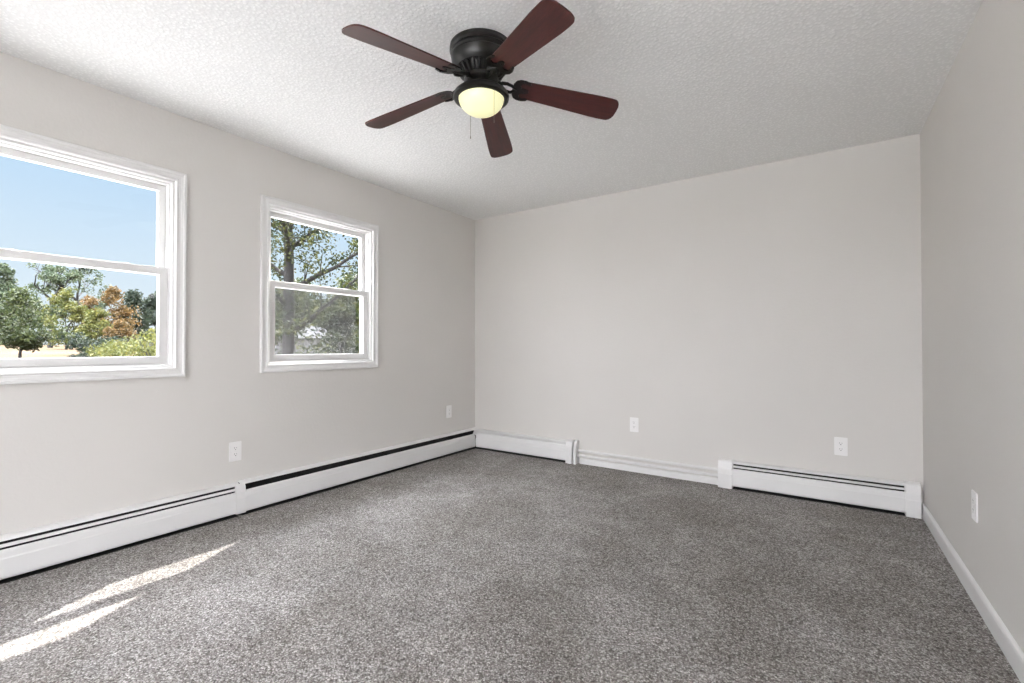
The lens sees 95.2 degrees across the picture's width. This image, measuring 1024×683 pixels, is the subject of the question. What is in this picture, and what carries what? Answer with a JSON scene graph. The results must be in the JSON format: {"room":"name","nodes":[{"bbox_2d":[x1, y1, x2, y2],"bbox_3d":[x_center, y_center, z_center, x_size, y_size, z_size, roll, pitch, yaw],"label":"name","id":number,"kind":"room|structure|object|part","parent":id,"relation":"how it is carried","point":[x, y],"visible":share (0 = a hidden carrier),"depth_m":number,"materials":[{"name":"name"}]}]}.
{"room":"empty bedroom","nodes":[
{"label":"empty bedroom","id":0,"kind":"room"},
{"bbox_2d":[0,52,474,534],"bbox_3d":[-2.052,-0.114,2.722,0.125,2.440,5.986,0,-1,34],"label":"wall","id":1,"kind":"structure","parent":0,"point":[69,450],"depth_m":2.95,"materials":[{"name":"beige paint"}]},
{"bbox_2d":[0,124,186,384],"bbox_3d":[-2.261,-0.398,2.401,0.146,1.200,0.985,0,-1,34],"label":"window","id":2,"kind":"structure","parent":1,"relation":"in","point":[170,186],"depth_m":2.56,"materials":[{"name":"white paint"}]},
{"bbox_3d":[-2.236,0.116,2.378,0.006,0.008,0.600,0,-1,34],"label":"lift rail","id":3,"kind":"part","parent":2,"relation":"part of","materials":[{"name":"white plastic"}]},
{"bbox_3d":[-2.289,-0.657,2.423,0.033,0.530,0.834,0,-1,34],"label":"sash","id":4,"kind":"part","parent":2,"relation":"part of","materials":[{"name":"white plastic"}]},
{"bbox_3d":[-2.254,-0.154,2.393,0.035,0.556,0.828,0,-1,34],"label":"sash","id":5,"kind":"part","parent":2,"relation":"part of","materials":[{"name":"white plastic"}]},
{"bbox_2d":[0,482,238,583],"bbox_3d":[-2.627,0.986,1.691,0.072,0.216,3.135,0,-1,34],"label":"baseboard heater","id":6,"kind":"object","parent":1,"relation":"attached to","point":[28,552],"visible":0.98,"depth_m":2.44,"materials":[{"name":"white metal"}]},
{"bbox_3d":[-2.625,0.962,1.714,0.048,0.151,3.095,0,-1,34],"label":"panel","id":7,"kind":"part","parent":6,"relation":"part of","materials":[{"name":"white metal"}]},
{"bbox_2d":[229,441,241,461],"bbox_3d":[-1.775,0.705,3.002,0.008,0.124,0.076,0,-1,34],"label":"wall outlet","id":8,"kind":"object","parent":1,"relation":"attached to","point":[234,447],"visible":1,"depth_m":3.00,"materials":[{"name":"white plastic"}]},
{"bbox_2d":[259,194,378,372],"bbox_3d":[-1.459,-0.385,3.579,0.146,1.200,0.985,0,-1,34],"label":"window","id":9,"kind":"structure","parent":1,"relation":"in","point":[367,233],"depth_m":3.54,"materials":[{"name":"white paint"}]},
{"bbox_3d":[-1.487,-0.644,3.600,0.033,0.530,0.834,0,-1,34],"label":"sash","id":10,"kind":"part","parent":9,"relation":"part of","materials":[{"name":"white plastic"}]},
{"bbox_3d":[-1.452,-0.141,3.571,0.035,0.556,0.828,0,-1,34],"label":"sash","id":11,"kind":"part","parent":9,"relation":"part of","materials":[{"name":"white plastic"}]},
{"bbox_3d":[-1.434,0.129,3.556,0.006,0.008,0.600,0,-1,34],"label":"lift rail","id":12,"kind":"part","parent":9,"relation":"part of","materials":[{"name":"white plastic"}]},
{"bbox_2d":[235,427,477,514],"bbox_3d":[-1.067,1.013,3.981,0.070,0.212,2.467,0,-1,34],"label":"baseboard heater","id":13,"kind":"object","parent":1,"relation":"attached to","point":[253,494],"visible":0.98,"depth_m":3.60,"materials":[{"name":"white metal"}]},
{"bbox_3d":[-1.726,0.999,2.975,0.025,0.184,0.061,0,-1,34],"label":"splice plate","id":14,"kind":"part","parent":13,"relation":"part of","materials":[{"name":"white metal"}]},
{"bbox_3d":[-1.067,0.985,4.001,0.048,0.154,2.434,0,-1,34],"label":"panel","id":15,"kind":"part","parent":13,"relation":"part of","materials":[{"name":"white metal"}]},
{"bbox_2d":[446,405,451,417],"bbox_3d":[-0.629,0.702,4.683,0.008,0.124,0.076,0,-1,34],"label":"wall outlet","id":16,"kind":"object","parent":1,"relation":"attached to","point":[449,407],"visible":1,"depth_m":4.68,"materials":[{"name":"white plastic"}]},
{"bbox_2d":[0,0,982,219],"bbox_3d":[-0.456,-1.406,1.649,4.037,0.120,5.986,0,-1,34],"label":"ceiling","id":17,"kind":"structure","parent":0,"point":[700,87],"depth_m":2.38,"materials":[{"name":"white paint"}]},
{"bbox_2d":[342,0,618,157],"bbox_3d":[-0.177,-1.149,2.138,1.248,0.384,1.249,0,-1,34],"label":"ceiling fan","id":18,"kind":"object","parent":17,"relation":"hanging from","point":[481,57],"visible":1,"depth_m":2.05,"materials":[{"name":"brown wood"}]},
{"bbox_3d":[-0.425,-1.147,1.843,0.134,0.086,0.482,-1,-1,43],"label":"blade","id":19,"kind":"part","parent":18,"relation":"part of","materials":[{"name":"brown wood"}]},
{"bbox_3d":[-0.515,-1.141,2.321,0.482,0.086,0.134,0,-1,25],"label":"blade","id":20,"kind":"part","parent":18,"relation":"part of","materials":[{"name":"brown wood"}]},
{"bbox_3d":[-0.141,-1.075,2.143,0.207,0.075,0.207,0,-1,34],"label":"lamp shade","id":21,"kind":"part","parent":18,"relation":"part of","materials":[{"name":"yellow"}]},
{"bbox_3d":[-0.088,-1.139,2.555,0.134,0.086,0.482,0,-1,7],"label":"blade","id":22,"kind":"part","parent":18,"relation":"part of","materials":[{"name":"brown wood"}]},
{"bbox_3d":[0.058,-1.147,1.780,0.134,0.086,0.482,0,-1,-29],"label":"blade","id":23,"kind":"part","parent":18,"relation":"part of","materials":[{"name":"brown wood"}]},
{"bbox_3d":[0.267,-1.142,2.220,0.482,0.086,0.134,0,-1,-11],"label":"blade","id":24,"kind":"part","parent":18,"relation":"part of","materials":[{"name":"brown wood"}]},
{"bbox_2d":[0,448,1020,682],"bbox_3d":[-0.456,1.154,1.621,4.037,0.120,5.986,0,-1,34],"label":"floor","id":25,"kind":"structure","parent":0,"point":[475,565],"depth_m":2.02,"materials":[{"name":"carpet"}]},
{"bbox_2d":[475,134,923,502],"bbox_3d":[1.149,-0.099,4.072,3.646,2.440,0.150,0,-1,34],"label":"wall","id":26,"kind":"structure","parent":0,"point":[769,313],"depth_m":3.65,"materials":[{"name":"beige paint"}]},
{"bbox_2d":[473,429,578,464],"bbox_3d":[0.089,1.021,4.643,1.235,0.210,0.072,0,-1,34],"label":"baseboard heater","id":27,"kind":"object","parent":26,"relation":"attached to","point":[554,449],"visible":0.98,"depth_m":4.57,"materials":[{"name":"white metal"}]},
{"bbox_3d":[0.077,0.998,4.665,1.190,0.147,0.048,0,-1,34],"label":"panel","id":28,"kind":"part","parent":27,"relation":"part of","materials":[{"name":"white metal"}]},
{"bbox_3d":[0.085,1.042,4.618,1.124,0.132,0.014,0,-1,34],"label":"panel","id":29,"kind":"part","parent":27,"relation":"part of","materials":[{"name":"white metal"}]},
{"bbox_2d":[630,417,638,431],"bbox_3d":[1.052,0.717,4.033,0.076,0.124,0.008,0,-1,34],"label":"wall outlet","id":30,"kind":"object","parent":26,"relation":"attached to","point":[633,421],"visible":1,"depth_m":4.03,"materials":[{"name":"white plastic"}]},
{"bbox_2d":[578,449,717,470],"bbox_3d":[1.096,0.999,3.978,1.350,0.024,0.025,0,-1,34],"label":"pipe","id":31,"kind":"object","parent":26,"relation":"attached to","point":[579,450],"visible":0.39,"depth_m":3.92,"materials":[{"name":"white metal"}]},
{"bbox_2d":[578,454,717,476],"bbox_3d":[1.096,1.044,3.978,1.350,0.024,0.025,0,-1,34],"label":"pipe","id":32,"kind":"object","parent":26,"relation":"attached to","point":[579,455],"visible":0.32,"depth_m":3.92,"materials":[{"name":"white metal"}]},
{"bbox_2d":[580,458,717,484],"bbox_3d":[1.124,1.094,3.974,1.200,0.051,0.018,0,-1,34],"label":"baseboard","id":33,"kind":"structure","parent":26,"relation":"attached to","point":[658,472],"depth_m":3.93,"materials":[{"name":"white paint"}]},
{"bbox_2d":[718,458,921,518],"bbox_3d":[2.086,1.005,3.282,1.184,0.212,0.072,0,-1,34],"label":"baseboard heater","id":34,"kind":"object","parent":26,"relation":"attached to","point":[867,493],"visible":1,"depth_m":3.22,"materials":[{"name":"white metal"}]},
{"bbox_3d":[2.092,0.982,3.292,1.160,0.148,0.048,0,-1,34],"label":"panel","id":35,"kind":"part","parent":34,"relation":"part of","materials":[{"name":"white metal"}]},
{"bbox_3d":[2.074,1.026,3.264,1.160,0.134,0.014,0,-1,34],"label":"panel","id":36,"kind":"part","parent":34,"relation":"part of","materials":[{"name":"white metal"}]},
{"bbox_2d":[834,437,847,455],"bbox_3d":[2.257,0.720,3.212,0.076,0.124,0.008,0,-1,34],"label":"wall outlet","id":37,"kind":"object","parent":26,"relation":"attached to","point":[840,444],"visible":1,"depth_m":3.21,"materials":[{"name":"white plastic"}]},
{"bbox_2d":[920,0,1023,652],"bbox_3d":[1.113,-0.138,0.566,0.152,2.440,5.989,0,-1,33],"label":"wall","id":38,"kind":"structure","parent":0,"point":[972,135],"depth_m":1.91,"materials":[{"name":"beige paint"}]},
{"bbox_2d":[922,503,1023,682],"bbox_3d":[1.045,1.040,0.598,0.013,0.086,5.685,0,-1,33],"label":"baseboard","id":39,"kind":"structure","parent":38,"relation":"attached to","point":[1013,653],"depth_m":1.87,"materials":[{"name":"white paint"}]},
{"bbox_2d":[971,489,977,522],"bbox_3d":[1.950,0.694,1.974,0.008,0.124,0.076,0,-1,33],"label":"wall outlet","id":40,"kind":"object","parent":38,"relation":"attached to","point":[974,496],"visible":1,"depth_m":1.96,"materials":[{"name":"white plastic"}]},
{"label":"outside","id":41,"kind":"structure","parent":0,"visible":0},
{"bbox_2d":[0,345,135,357],"bbox_3d":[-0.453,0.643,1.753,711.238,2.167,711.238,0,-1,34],"label":"ground","id":42,"kind":"structure","parent":41,"point":[55,352],"depth_m":54.18,"materials":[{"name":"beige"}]},
{"bbox_2d":[0,263,40,341],"bbox_3d":[-104.522,-7.891,95.191,13.192,17.856,12.667,0,-1,34],"label":"tree","id":43,"kind":"object","parent":42,"relation":"on","point":[7,281],"visible":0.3,"depth_m":95.56,"materials":[{"name":"green plant"}]},
{"bbox_2d":[1,303,48,344],"bbox_3d":[-130.472,-4.380,124.359,15.442,14.611,15.081,0,-1,34],"label":"broad tree","id":44,"kind":"object","parent":42,"relation":"on","point":[39,308],"visible":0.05,"depth_m":123.61,"materials":[{"name":"green plant"}]},
{"bbox_2d":[0,286,75,357],"bbox_3d":[-41.858,-1.623,40.080,7.029,6.270,5.674,0,-1,-8],"label":"tree","id":45,"kind":"object","parent":42,"relation":"on","point":[18,298],"visible":1,"depth_m":39.95,"materials":[{"name":"green plant"}]},
{"bbox_2d":[25,267,81,347],"bbox_3d":[-82.634,-5.934,83.139,12.571,14.426,7.651,0,-1,34],"label":"tree","id":46,"kind":"object","parent":42,"relation":"on","point":[51,277],"visible":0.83,"depth_m":81.64,"materials":[{"name":"green plant"}]},
{"bbox_2d":[36,286,93,348],"bbox_3d":[-68.746,-3.515,72.105,6.935,9.961,7.249,0,-1,34],"label":"broad tree","id":47,"kind":"object","parent":42,"relation":"on","point":[76,312],"visible":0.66,"depth_m":71.42,"materials":[{"name":"green plant"}]},
{"bbox_2d":[26,262,116,309],"bbox_3d":[-94.421,-8.116,100.736,19.152,18.668,14.443,0,-1,34],"label":"tree","id":48,"kind":"object","parent":42,"relation":"on","point":[60,269],"visible":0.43,"depth_m":99.64,"materials":[{"name":"green plant"}]},
{"bbox_2d":[55,331,108,353],"bbox_3d":[-43.505,0.291,48.066,5.128,2.701,4.820,0,-1,34],"label":"shrub","id":49,"kind":"object","parent":42,"relation":"on","point":[73,344],"visible":0.31,"depth_m":47.35,"materials":[{"name":"green plant"}]},
{"bbox_2d":[76,351,98,356],"bbox_3d":[-31.653,1.132,34.968,1.362,0.853,1.383,0,-1,34],"label":"shrub","id":50,"kind":"object","parent":42,"relation":"on","point":[83,354],"visible":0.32,"depth_m":34.55,"materials":[{"name":"green plant"}]},
{"bbox_2d":[75,307,112,343],"bbox_3d":[-56.332,-1.508,64.407,4.908,6.446,5.184,0,-1,34],"label":"broad tree","id":51,"kind":"object","parent":42,"relation":"on","point":[91,321],"visible":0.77,"depth_m":63.38,"materials":[{"name":"green plant"}]},
{"bbox_2d":[75,336,133,356],"bbox_3d":[-36.438,0.586,42.060,4.528,2.274,4.747,0,-1,34],"label":"shrub","id":52,"kind":"object","parent":42,"relation":"on","point":[87,342],"visible":0.23,"depth_m":40.41,"materials":[{"name":"green plant"}]},
{"bbox_2d":[79,286,141,338],"bbox_3d":[-68.536,-4.135,79.601,7.648,10.972,9.118,0,-1,34],"label":"autumn tree","id":53,"kind":"object","parent":42,"relation":"on","point":[113,293],"visible":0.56,"depth_m":79.51,"materials":[{"name":"orange plant"}]},
{"bbox_2d":[83,339,146,356],"bbox_3d":[-24.955,0.725,30.095,3.390,1.874,3.449,0,-1,34],"label":"shrub","id":54,"kind":"object","parent":42,"relation":"on","point":[112,342],"visible":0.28,"depth_m":29.39,"materials":[{"name":"green plant"}]},
{"bbox_2d":[102,319,138,343],"bbox_3d":[-48.065,-0.577,57.344,4.189,4.335,3.899,0,-1,34],"label":"autumn tree","id":55,"kind":"object","parent":42,"relation":"on","point":[118,329],"visible":0.41,"depth_m":56.72,"materials":[{"name":"orange plant"}]},
{"bbox_2d":[88,327,155,356],"bbox_3d":[-19.109,0.514,23.925,3.372,2.565,3.474,0,-1,34],"label":"shrub","id":56,"kind":"object","parent":42,"relation":"on","point":[117,353],"visible":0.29,"depth_m":23.53,"materials":[{"name":"green plant"}]},
{"bbox_2d":[99,289,155,340],"bbox_3d":[-91.272,-5.585,110.815,10.005,14.300,11.089,0,-1,34],"label":"broad tree","id":57,"kind":"object","parent":42,"relation":"on","point":[134,298],"visible":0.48,"depth_m":111.18,"materials":[{"name":"green plant"}]},
{"bbox_2d":[127,328,155,356],"bbox_3d":[-15.038,0.634,20.119,3.048,2.396,2.757,0,-1,34],"label":"shrub","id":58,"kind":"object","parent":42,"relation":"on","point":[145,347],"visible":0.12,"depth_m":19.38,"materials":[{"name":"green plant"}]},
{"bbox_2d":[135,291,156,339],"bbox_3d":[-97.901,-5.926,127.851,12.836,15.862,10.747,0,-1,34],"label":"broad tree","id":59,"kind":"object","parent":42,"relation":"on","point":[151,303],"visible":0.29,"depth_m":125.64,"materials":[{"name":"green plant"}]},
{"bbox_2d":[273,279,307,354],"bbox_3d":[-13.808,-1.006,26.310,4.914,5.536,4.689,0,-1,34],"label":"shade tree","id":60,"kind":"object","parent":42,"relation":"on","point":[280,330],"visible":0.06,"depth_m":26.36,"materials":[{"name":"green plant"}]},
{"bbox_2d":[275,276,322,321],"bbox_3d":[-28.110,-3.166,61.846,7.934,11.029,9.378,0,-1,-38],"label":"shade tree","id":61,"kind":"object","parent":42,"relation":"on","point":[301,278],"visible":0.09,"depth_m":60.99,"materials":[{"name":"green plant"}]},
{"bbox_2d":[271,218,359,353],"bbox_3d":[-5.863,-3.002,13.396,5.716,9.590,6.407,0,-1,30],"label":"shade tree","id":62,"kind":"object","parent":42,"relation":"on","point":[287,305],"visible":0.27,"depth_m":13.35,"materials":[{"name":"green plant"}]},
{"bbox_2d":[275,323,358,353],"bbox_3d":[-18.678,0.059,46.002,7.600,3.780,5.600,0,-1,14],"label":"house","id":63,"kind":"structure","parent":42,"relation":"on","point":[305,342],"depth_m":43.71,"materials":[{"name":"white"}]},
{"bbox_2d":[295,276,359,353],"bbox_3d":[-7.934,-0.391,21.194,4.020,5.063,3.995,0,-1,-21],"label":"shade tree","id":64,"kind":"object","parent":42,"relation":"on","point":[345,312],"visible":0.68,"depth_m":20.63,"materials":[{"name":"green plant"}]},
{"bbox_2d":[313,274,359,352],"bbox_3d":[-10.568,-1.123,30.840,5.320,6.936,5.672,0,-1,6],"label":"shade tree","id":65,"kind":"object","parent":42,"relation":"on","point":[352,328],"visible":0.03,"depth_m":30.65,"materials":[{"name":"green plant"}]}
]}

